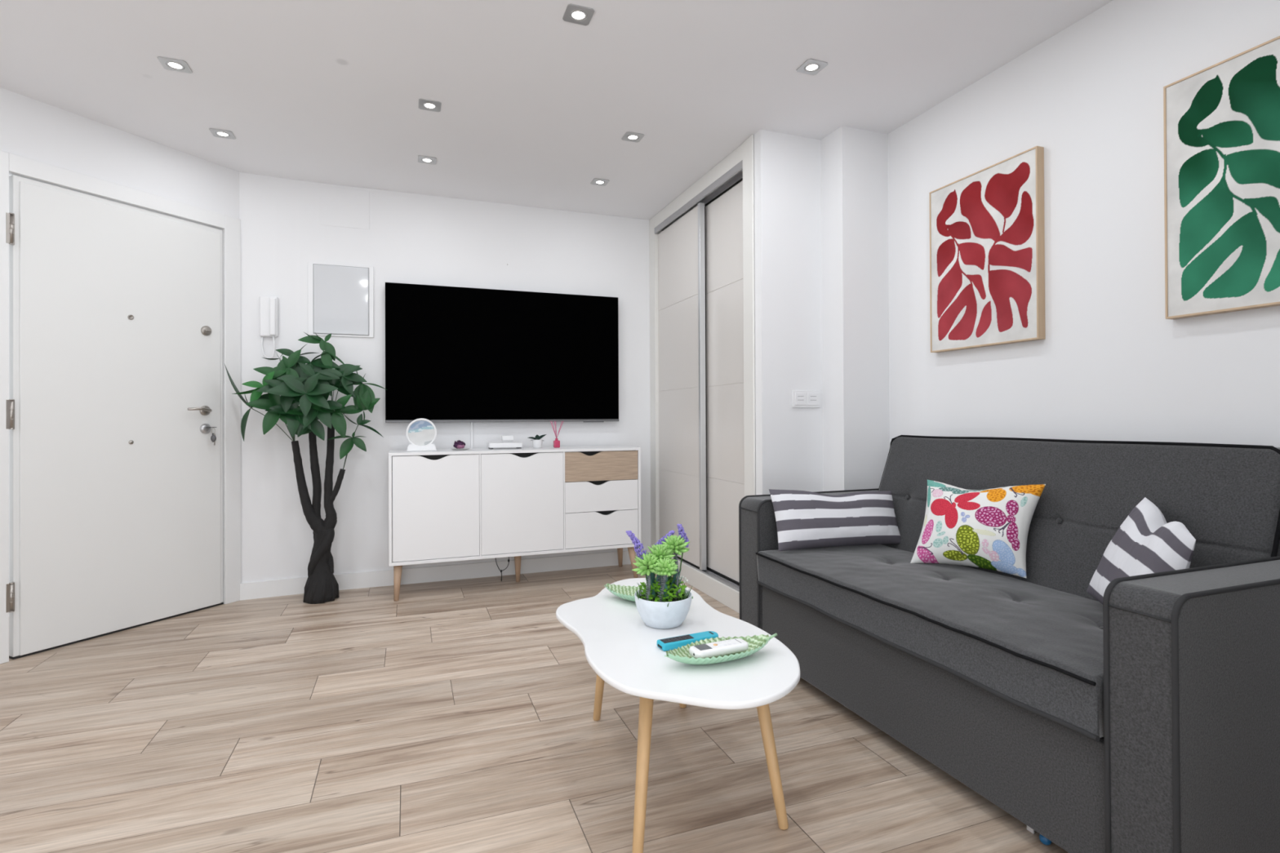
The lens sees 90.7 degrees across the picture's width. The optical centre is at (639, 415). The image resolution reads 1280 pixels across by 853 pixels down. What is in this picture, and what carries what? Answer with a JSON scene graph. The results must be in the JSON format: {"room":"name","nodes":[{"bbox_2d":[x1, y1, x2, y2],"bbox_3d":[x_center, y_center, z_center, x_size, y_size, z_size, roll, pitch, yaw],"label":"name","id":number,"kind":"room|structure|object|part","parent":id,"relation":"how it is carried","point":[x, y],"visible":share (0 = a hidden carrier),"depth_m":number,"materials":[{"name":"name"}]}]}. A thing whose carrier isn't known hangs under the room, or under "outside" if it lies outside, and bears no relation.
{"room":"living room","nodes":[
{"label":"living room","id":0,"kind":"room"},
{"bbox_2d":[0,87,239,218],"bbox_3d":[-2.783,-0.170,2.519,0.160,2.388,2.348,0,0,25],"label":"wall","id":1,"kind":"structure","parent":0,"point":[30,128],"depth_m":2.97,"materials":[{"name":"white paint"}]},
{"bbox_2d":[0,150,240,663],"bbox_3d":[-2.470,-0.036,3.047,0.166,2.122,1.062,0,0,25],"label":"door","id":2,"kind":"structure","parent":1,"relation":"in","point":[120,305],"depth_m":2.96,"materials":[{"name":"white paint"}]},
{"bbox_3d":[-2.298,-0.027,3.297,0.061,0.052,0.138,0,0,25],"label":"handle","id":3,"kind":"part","parent":2,"relation":"part of","materials":[{"name":"silver metal"}]},
{"bbox_2d":[205,426,216,445],"bbox_3d":[-2.274,0.109,3.349,0.036,0.098,0.037,0,0,25],"label":"bunch","id":4,"kind":"object","parent":2,"relation":"hanging from","point":[213,437],"visible":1,"depth_m":3.35,"materials":[{"name":"silver metal"}]},
{"bbox_2d":[239,172,650,583],"bbox_3d":[-1.087,-0.171,4.045,2.625,2.388,0.184,0,0,-20],"label":"wall","id":5,"kind":"structure","parent":0,"point":[411,238],"depth_m":3.81,"materials":[{"name":"white paint"}]},
{"bbox_2d":[259,295,278,359],"bbox_3d":[-2.095,-0.494,3.565,0.089,0.359,0.050,0,0,-20],"label":"handset","id":6,"kind":"object","parent":5,"relation":"attached to","point":[268,305],"visible":0.98,"depth_m":3.55,"materials":[{"name":"white plastic"}]},
{"bbox_3d":[-2.100,-0.382,3.567,0.073,0.135,0.019,0,0,-9],"label":"cord","id":7,"kind":"part","parent":6,"relation":"part of","materials":[{"name":"white plastic"}]},
{"bbox_2d":[307,262,373,337],"bbox_3d":[-1.763,-0.681,3.728,0.354,0.428,0.016,0,0,-20],"label":"electrical panel","id":8,"kind":"object","parent":5,"relation":"attached to","point":[340,297],"visible":0.96,"depth_m":3.72,"materials":[{"name":"white plastic"}]},
{"bbox_2d":[319,185,369,229],"bbox_3d":[-1.777,-1.232,3.733,0.328,0.230,0.003,0,0,-20],"label":"cover plate","id":9,"kind":"object","parent":5,"relation":"attached to","point":[338,206],"visible":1,"depth_m":3.74,"materials":[{"name":"white paint"}]},
{"bbox_2d":[240,549,647,600],"bbox_3d":[-1.093,0.977,3.962,2.438,0.092,0.040,0,0,-21],"label":"baseboard","id":10,"kind":"structure","parent":5,"relation":"attached to","point":[275,588],"depth_m":3.91,"materials":[{"name":"white paint"}]},
{"bbox_2d":[470,422,473,448],"bbox_3d":[-1.060,0.181,3.984,0.016,0.285,0.012,0,0,-20],"label":"duct","id":11,"kind":"object","parent":5,"relation":"attached to","point":[471,423],"visible":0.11,"depth_m":3.98,"materials":[{"name":"white plastic"}]},
{"bbox_2d":[385,282,618,422],"bbox_3d":[-0.841,-0.376,4.041,1.464,0.843,0.064,0,0,-20],"label":"television","id":12,"kind":"object","parent":5,"relation":"attached to","point":[453,353],"visible":1,"depth_m":3.99,"materials":[{"name":"black"}]},
{"bbox_2d":[0,564,1068,852],"bbox_3d":[-0.590,1.009,1.194,4.915,0.002,5.662,0,0,-20],"label":"floor","id":13,"kind":"structure","parent":0,"point":[455,716],"depth_m":1.91,"materials":[{"name":"brown wood"}]},
{"bbox_2d":[224,331,386,604],"bbox_3d":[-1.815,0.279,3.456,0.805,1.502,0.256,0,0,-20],"label":"artificial tree","id":14,"kind":"object","parent":13,"relation":"on","point":[293,382],"visible":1,"depth_m":3.46,"materials":[{"name":"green plant"}]},
{"bbox_2d":[388,445,640,601],"bbox_3d":[-0.748,0.614,3.884,1.472,0.819,0.368,0,0,-20],"label":"sideboard","id":15,"kind":"object","parent":13,"relation":"on","point":[472,504],"visible":1,"depth_m":3.69,"materials":[{"name":"white wood"}]},
{"bbox_3d":[-1.342,0.923,3.506,0.046,0.202,0.059,0,0,-20],"label":"leg","id":16,"kind":"part","parent":15,"relation":"part of","materials":[{"name":"brown wood"}]},
{"bbox_2d":[405,417,436,451],"bbox_3d":[-1.262,0.110,3.651,0.170,0.190,0.035,0,0,-20],"label":"disc","id":17,"kind":"object","parent":15,"relation":"on","point":[421,433],"visible":1,"depth_m":3.65,"materials":[{"name":"white plastic"}]},
{"bbox_3d":[-1.143,0.514,3.555,0.464,0.580,0.016,0,0,-20],"label":"door","id":18,"kind":"part","parent":15,"relation":"part of","materials":[{"name":"white wood"}]},
{"bbox_2d":[451,448,470,449],"bbox_3d":[-1.078,0.201,3.790,0.116,0.007,0.116,0,0,-20],"label":"shell dish","id":19,"kind":"object","parent":15,"relation":"on","point":[451,448],"visible":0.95,"depth_m":3.77,"materials":[{"name":"white"}]},
{"bbox_2d":[453,440,465,448],"bbox_3d":[-1.083,0.172,3.787,0.073,0.054,0.058,0,0,-20],"label":"amethyst geode","id":20,"kind":"object","parent":19,"relation":"on","point":[459,444],"visible":1,"depth_m":3.77},
{"bbox_2d":[495,556,509,581],"bbox_3d":[-0.845,0.921,3.892,0.099,0.194,0.014,0,0,-20],"label":"cable","id":21,"kind":"object","parent":15,"relation":"hanging from","point":[508,557],"visible":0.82,"depth_m":3.89,"materials":[{"name":"black plastic"}]},
{"bbox_2d":[487,441,522,448],"bbox_3d":[-0.837,0.185,3.911,0.202,0.038,0.120,0,0,-20],"label":"router","id":22,"kind":"object","parent":15,"relation":"on","point":[518,445],"visible":0.99,"depth_m":3.86,"materials":[{"name":"white plastic"}]},
{"bbox_2d":[501,435,513,442],"bbox_3d":[-0.821,0.145,3.915,0.071,0.042,0.055,0,0,-20],"label":"box","id":23,"kind":"object","parent":22,"relation":"on","point":[504,438],"visible":0.98,"depth_m":3.89,"materials":[{"name":"white plastic"}]},
{"bbox_3d":[-0.752,0.923,3.890,0.046,0.198,0.047,0,0,-20],"label":"leg","id":24,"kind":"part","parent":15,"relation":"part of","materials":[{"name":"brown wood"}]},
{"bbox_3d":[-0.690,0.512,3.723,0.481,0.580,0.016,0,0,-20],"label":"door","id":25,"kind":"part","parent":15,"relation":"part of","materials":[{"name":"white wood"}]},
{"bbox_2d":[527,434,546,448],"bbox_3d":[-0.647,0.162,3.970,0.091,0.085,0.086,0,0,23],"label":"potted plant","id":26,"kind":"object","parent":15,"relation":"on","point":[537,442],"visible":1,"depth_m":3.96,"materials":[{"name":"green plant"}]},
{"bbox_3d":[-0.644,0.177,3.972,0.062,0.053,0.062,0,0,-20],"label":"pot","id":27,"kind":"part","parent":26,"relation":"part of","materials":[{"name":"white ceramic"}]},
{"bbox_2d":[550,421,563,448],"bbox_3d":[-0.529,0.119,4.015,0.094,0.169,0.043,0,0,-20],"label":"reed diffuser","id":28,"kind":"object","parent":15,"relation":"on","point":[556,442],"visible":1,"depth_m":4.00,"materials":[{"name":"pink glass"}]},
{"bbox_3d":[-0.235,0.494,3.891,0.466,0.184,0.016,0,0,-20],"label":"drawer","id":29,"kind":"part","parent":15,"relation":"part of","materials":[{"name":"white wood"}]},
{"bbox_3d":[-0.235,0.310,3.892,0.466,0.178,0.016,0,0,-20],"label":"drawer","id":30,"kind":"part","parent":15,"relation":"part of","materials":[{"name":"brown wood"}]},
{"bbox_3d":[-0.234,0.695,3.890,0.466,0.212,0.016,0,0,-20],"label":"drawer","id":31,"kind":"part","parent":15,"relation":"part of","materials":[{"name":"white wood"}]},
{"bbox_3d":[-0.137,0.921,4.258,0.046,0.201,0.051,0,0,-20],"label":"leg","id":32,"kind":"part","parent":15,"relation":"part of","materials":[{"name":"brown wood"}]},
{"bbox_3d":[-0.049,0.919,3.980,0.069,0.204,0.047,0,0,38],"label":"leg","id":33,"kind":"part","parent":15,"relation":"part of","materials":[{"name":"brown wood"}]},
{"bbox_2d":[555,577,799,852],"bbox_3d":[0.053,0.799,1.776,0.504,0.422,1.029,0,0,-20],"label":"coffee table","id":34,"kind":"object","parent":13,"relation":"on","point":[624,653],"visible":0.88,"depth_m":1.51,"materials":[{"name":"white wood"}]},
{"bbox_3d":[-0.120,0.808,2.066,0.035,0.409,0.110,0,0,-28],"label":"leg","id":35,"kind":"part","parent":34,"relation":"part of","materials":[{"name":"brown wood"}]},
{"bbox_3d":[0.007,0.804,1.467,0.035,0.410,0.128,0,0,18],"label":"leg","id":36,"kind":"part","parent":34,"relation":"part of","materials":[{"name":"brown wood"}]},
{"bbox_2d":[604,583,693,601],"bbox_3d":[0.021,0.569,1.989,0.320,0.040,0.117,0,0,30],"label":"dish","id":37,"kind":"object","parent":34,"relation":"on","point":[627,593],"visible":0.33,"depth_m":2.05,"materials":[{"name":"ceramic"}]},
{"bbox_2d":[626,524,692,629],"bbox_3d":[0.059,0.451,1.781,0.173,0.274,0.175,0,0,16],"label":"succulent bowl","id":38,"kind":"object","parent":34,"relation":"on","point":[664,603],"visible":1,"depth_m":1.75,"materials":[{"name":"concrete"}]},
{"bbox_2d":[626,530,648,559],"bbox_3d":[-0.008,0.363,1.765,0.066,0.089,0.033,0,0,-20],"label":"flower","id":39,"kind":"object","parent":38,"relation":"on","point":[637,543],"depth_m":1.76,"materials":[{"name":"purple plant"}]},
{"bbox_3d":[0.022,0.472,1.746,0.017,0.102,0.016,0,0,-20],"label":"succulent stem","id":40,"kind":"part","parent":38,"relation":"part of","materials":[{"name":"plant"}]},
{"bbox_3d":[0.057,0.462,1.763,0.018,0.123,0.038,0,0,2],"label":"succulent stem","id":41,"kind":"part","parent":38,"relation":"part of","materials":[{"name":"plant"}]},
{"bbox_3d":[0.063,0.473,1.733,0.026,0.100,0.015,0,0,20],"label":"succulent stem","id":42,"kind":"part","parent":38,"relation":"part of","materials":[{"name":"plant"}]},
{"bbox_2d":[654,529,675,545],"bbox_3d":[0.070,0.363,1.836,0.070,0.055,0.033,0,0,-20],"label":"flower","id":43,"kind":"object","parent":38,"relation":"on","point":[662,541],"depth_m":1.83,"materials":[{"name":"purple plant"}]},
{"bbox_3d":[0.102,0.450,1.785,0.016,0.146,0.036,0,0,2],"label":"succulent stem","id":44,"kind":"part","parent":38,"relation":"part of","materials":[{"name":"green plant"}]},
{"bbox_3d":[0.116,0.449,1.831,0.027,0.139,0.004,0,0,-20],"label":"lavender stem","id":45,"kind":"part","parent":38,"relation":"part of","materials":[{"name":"green plant"}]},
{"bbox_2d":[676,524,688,547],"bbox_3d":[0.126,0.349,1.836,0.032,0.071,0.033,0,0,21],"label":"flower","id":46,"kind":"object","parent":38,"relation":"on","point":[682,534],"depth_m":1.83,"materials":[{"name":"purple plant"}]},
{"bbox_2d":[634,588,692,629],"bbox_3d":[0.066,0.546,1.785,0.163,0.084,0.163,0,0,-20],"label":"bowl","id":47,"kind":"object","parent":34,"relation":"on","point":[656,610],"depth_m":1.73,"materials":[{"name":"ceramic"}]},
{"bbox_3d":[0.137,0.807,2.144,0.035,0.410,0.121,0,0,7],"label":"leg","id":48,"kind":"part","parent":34,"relation":"part of","materials":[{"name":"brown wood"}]},
{"bbox_2d":[664,633,777,664],"bbox_3d":[0.200,0.566,1.518,0.315,0.040,0.117,0,0,-24],"label":"dish","id":49,"kind":"object","parent":34,"relation":"on","point":[682,655],"visible":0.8,"depth_m":1.51,"materials":[{"name":"ceramic"}]},
{"bbox_2d":[657,631,718,650],"bbox_3d":[0.126,0.577,1.623,0.168,0.019,0.042,0,0,-25],"label":"remote control","id":50,"kind":"object","parent":49,"relation":"in","point":[669,643],"visible":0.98,"depth_m":1.60,"materials":[{"name":"teal plastic"}]},
{"bbox_3d":[0.094,0.569,1.608,0.086,0.002,0.029,0,0,-25],"label":"button panel","id":51,"kind":"part","parent":50,"relation":"part of","materials":[{"name":"black plastic"}]},
{"bbox_2d":[688,638,748,658],"bbox_3d":[0.188,0.554,1.505,0.148,0.021,0.047,0,0,-24],"label":"remote control","id":52,"kind":"object","parent":49,"relation":"in","point":[735,645],"visible":1,"depth_m":1.49,"materials":[{"name":"white plastic"}]},
{"bbox_3d":[0.327,0.554,1.575,0.036,0.017,0.009,0,0,-28],"label":"stem","id":53,"kind":"part","parent":49,"relation":"part of","materials":[{"name":"ceramic"}]},
{"bbox_3d":[0.317,0.803,1.574,0.035,0.409,0.115,0,0,-43],"label":"leg","id":54,"kind":"part","parent":34,"relation":"part of","materials":[{"name":"brown wood"}]},
{"bbox_2d":[648,134,755,613],"bbox_3d":[0.378,-0.178,3.771,0.146,2.387,1.411,0,0,-20],"label":"wardrobe","id":55,"kind":"object","parent":13,"relation":"on","point":[702,295],"visible":0.66,"depth_m":3.69,"materials":[{"name":"white wood"}]},
{"bbox_3d":[0.254,-0.174,4.013,0.022,2.140,0.673,0,0,-20],"label":"sliding door","id":56,"kind":"part","parent":55,"relation":"part of","materials":[{"name":"white wood"}]},
{"bbox_3d":[0.365,-1.268,3.774,0.122,0.042,1.212,0,0,-20],"label":"rail","id":57,"kind":"part","parent":55,"relation":"part of","materials":[{"name":"silver metal"}]},
{"bbox_3d":[0.383,0.910,3.767,0.115,0.014,1.212,0,0,-20],"label":"rail","id":58,"kind":"part","parent":55,"relation":"part of","materials":[{"name":"silver metal"}]},
{"bbox_3d":[0.501,-0.174,3.477,0.022,2.133,0.571,0,0,-20],"label":"sliding door","id":59,"kind":"part","parent":55,"relation":"part of","materials":[{"name":"white wood"}]},
{"bbox_2d":[738,435,1279,852],"bbox_3d":[1.077,0.542,2.074,0.824,0.926,1.645,0,0,-20],"label":"sofa","id":60,"kind":"object","parent":13,"relation":"on","point":[1146,719],"visible":0.87,"depth_m":1.58,"materials":[{"name":"grey fabric"}]},
{"bbox_3d":[0.830,0.664,2.773,0.795,0.630,0.158,0,0,-20],"label":"armrest","id":61,"kind":"part","parent":60,"relation":"part of","materials":[{"name":"grey fabric"}]},
{"bbox_2d":[768,488,900,551],"bbox_3d":[0.799,0.413,2.560,0.550,0.234,0.152,0,0,-10],"label":"striped cushion","id":62,"kind":"object","parent":60,"relation":"on","point":[804,519],"visible":1,"depth_m":2.51,"materials":[{"name":"fabric"}]},
{"bbox_2d":[756,544,1103,737],"bbox_3d":[0.986,0.597,2.025,0.609,0.143,1.334,0,0,-20],"label":"seat cushion","id":63,"kind":"object","parent":60,"relation":"on","point":[1033,643],"depth_m":1.75,"materials":[{"name":"grey fabric"}]},
{"bbox_3d":[0.739,0.819,1.933,0.022,0.276,1.346,0,0,-20],"label":"panel","id":64,"kind":"part","parent":60,"relation":"part of","materials":[{"name":"grey fabric"}]},
{"bbox_2d":[910,480,1045,578],"bbox_3d":[1.146,0.376,2.183,0.185,0.309,0.435,0,0,-34],"label":"cushion","id":65,"kind":"object","parent":60,"relation":"on","point":[988,529],"visible":1,"depth_m":2.10,"materials":[{"name":"fabric"}]},
{"bbox_3d":[1.324,0.344,2.164,0.296,0.519,1.354,0,0,-20],"label":"backrest","id":66,"kind":"part","parent":60,"relation":"part of","materials":[{"name":"grey fabric"}]},
{"bbox_2d":[1086,497,1195,604],"bbox_3d":[1.292,0.386,1.607,0.167,0.320,0.338,0,0,12],"label":"striped cushion","id":67,"kind":"object","parent":60,"relation":"on","point":[1144,543],"visible":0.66,"depth_m":1.61,"materials":[{"name":"fabric"}]},
{"bbox_3d":[1.348,0.655,1.369,0.795,0.630,0.131,0,0,-20],"label":"armrest","id":68,"kind":"part","parent":60,"relation":"part of","materials":[{"name":"grey fabric"}]},
{"bbox_2d":[1026,825,1034,833],"bbox_3d":[0.941,0.987,1.522,0.004,0.030,0.018,0,0,-20],"label":"paper tag","id":69,"kind":"object","parent":13,"relation":"on","point":[1028,828],"visible":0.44,"depth_m":1.52,"materials":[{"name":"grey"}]},
{"bbox_2d":[1039,834,1052,845],"bbox_3d":[0.948,0.989,1.476,0.026,0.026,0.025,0,0,-20],"label":"ball","id":70,"kind":"object","parent":13,"relation":"on","point":[1043,840],"visible":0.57,"depth_m":1.47,"materials":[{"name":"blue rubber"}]},
{"bbox_2d":[0,0,1112,219],"bbox_3d":[-0.602,-1.440,1.206,5.115,0.120,5.962,0,0,-20],"label":"ceiling","id":71,"kind":"structure","parent":0,"point":[537,106],"depth_m":2.56,"materials":[{"name":"paint"}]},
{"bbox_2d":[157,56,192,73],"bbox_3d":[-1.812,-1.365,2.462,0.093,0.005,0.093,0,0,-20],"label":"recessed light","id":72,"kind":"object","parent":71,"relation":"in","point":[169,64],"visible":1,"depth_m":2.46,"materials":[{"name":"grey metal"}]},
{"bbox_3d":[-1.812,-1.365,2.462,0.043,0.004,0.043,0,0,-13],"label":"bulb","id":73,"kind":"part","parent":72,"relation":"part of","materials":[{"name":"white glass"}]},
{"bbox_2d":[208,128,235,139],"bbox_3d":[-2.018,-1.362,3.054,0.093,0.005,0.093,0,0,-20],"label":"recessed light","id":74,"kind":"object","parent":71,"relation":"in","point":[220,133],"visible":1,"depth_m":3.05,"materials":[{"name":"white metal"}]},
{"bbox_3d":[-2.018,-1.361,3.054,0.043,0.004,0.043,0,0,-28],"label":"bulb","id":75,"kind":"part","parent":74,"relation":"part of","materials":[{"name":"white glass"}]},
{"bbox_2d":[417,155,436,164],"bbox_3d":[-1.137,-1.365,3.373,0.093,0.005,0.093,0,0,-20],"label":"recessed light","id":76,"kind":"object","parent":71,"relation":"in","point":[422,159],"visible":1,"depth_m":3.37,"materials":[{"name":"white metal"}]},
{"bbox_2d":[418,98,441,111],"bbox_3d":[-0.927,-1.368,2.787,0.093,0.005,0.093,0,0,-20],"label":"recessed light","id":77,"kind":"object","parent":71,"relation":"in","point":[425,104],"visible":1,"depth_m":2.78,"materials":[{"name":"white metal"}]},
{"bbox_3d":[-0.927,-1.368,2.787,0.043,0.004,0.043,0,0,-28],"label":"bulb","id":78,"kind":"part","parent":77,"relation":"part of","materials":[{"name":"white glass"}]},
{"bbox_2d":[562,3,594,25],"bbox_3d":[-0.211,-1.374,2.167,0.093,0.005,0.093,0,0,-20],"label":"recessed light","id":79,"kind":"object","parent":71,"relation":"in","point":[576,14],"visible":1,"depth_m":2.16,"materials":[{"name":"white metal"}]},
{"bbox_3d":[-0.211,-1.374,2.167,0.043,0.004,0.043,0,0,-13],"label":"bulb","id":80,"kind":"part","parent":79,"relation":"part of","materials":[{"name":"white glass"}]},
{"bbox_2d":[590,177,609,186],"bbox_3d":[-0.235,-1.367,3.699,0.093,0.005,0.093,0,0,-20],"label":"recessed light","id":81,"kind":"object","parent":71,"relation":"in","point":[596,181],"visible":1,"depth_m":3.69,"materials":[{"name":"white metal"}]},
{"bbox_2d":[621,131,644,142],"bbox_3d":[-0.035,-1.371,3.110,0.093,0.005,0.093,0,0,-20],"label":"recessed light","id":82,"kind":"object","parent":71,"relation":"in","point":[628,135],"visible":1,"depth_m":3.10,"materials":[{"name":"white metal"}]},
{"bbox_3d":[-0.035,-1.370,3.110,0.043,0.004,0.043,0,0,-28],"label":"bulb","id":83,"kind":"part","parent":82,"relation":"part of","materials":[{"name":"white glass"}]},
{"bbox_2d":[796,58,827,75],"bbox_3d":[0.680,-1.377,2.497,0.093,0.005,0.093,0,0,-20],"label":"recessed light","id":84,"kind":"object","parent":71,"relation":"in","point":[811,66],"visible":1,"depth_m":2.49,"materials":[{"name":"white metal"}]},
{"bbox_3d":[0.680,-1.377,2.497,0.043,0.004,0.043,0,0,-13],"label":"bulb","id":85,"kind":"part","parent":84,"relation":"part of","materials":[{"name":"white glass"}]},
{"bbox_2d":[553,438,559,448],"bbox_3d":[-0.530,0.173,4.014,0.038,0.060,0.038,0,0,-20],"label":"bottle","id":86,"kind":"object","parent":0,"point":[556,442],"depth_m":4.00,"materials":[{"name":"pink glass"}]},
{"bbox_2d":[753,128,764,494],"bbox_3d":[0.580,-0.183,3.063,0.012,2.388,0.062,0,0,-20],"label":"wall","id":87,"kind":"structure","parent":0,"point":[757,137],"depth_m":3.05,"materials":[{"name":"white paint"}]},
{"bbox_2d":[762,129,822,494],"bbox_3d":[0.936,-0.184,3.202,0.753,2.388,0.075,0,0,-20],"label":"wall","id":88,"kind":"structure","parent":0,"point":[793,304],"depth_m":3.09,"materials":[{"name":"white paint"}]},
{"bbox_2d":[791,390,820,407],"bbox_3d":[0.820,-0.082,3.111,0.160,0.084,0.011,0,0,-20],"label":"socket plate","id":89,"kind":"object","parent":88,"relation":"attached to","point":[800,398],"visible":1,"depth_m":3.11,"materials":[{"name":"white plastic"}]},
{"bbox_2d":[820,125,889,491],"bbox_3d":[1.134,-0.185,3.147,0.420,2.388,0.165,0,0,-20],"label":"wall pillar","id":90,"kind":"structure","parent":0,"point":[854,162],"depth_m":3.05,"materials":[{"name":"white paint"}]},
{"bbox_2d":[887,0,1279,447],"bbox_3d":[1.627,-0.192,2.202,0.150,2.388,2.200,0,0,-20],"label":"wall","id":91,"kind":"structure","parent":0,"point":[1109,365],"depth_m":2.17,"materials":[{"name":"white paint"}]},
{"bbox_2d":[928,146,1045,352],"bbox_3d":[1.391,-0.636,2.568,0.036,0.711,0.510,0,0,-20],"label":"framed picture","id":92,"kind":"object","parent":91,"relation":"attached to","point":[987,230],"visible":1,"depth_m":2.51,"materials":[{"name":"red paper"}]},
{"bbox_2d":[1163,35,1279,319],"bbox_3d":[1.711,-0.653,1.701,0.036,0.712,0.510,0,0,-20],"label":"framed picture","id":93,"kind":"object","parent":91,"relation":"attached to","point":[1221,120],"visible":1,"depth_m":1.79,"materials":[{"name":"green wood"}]}
]}

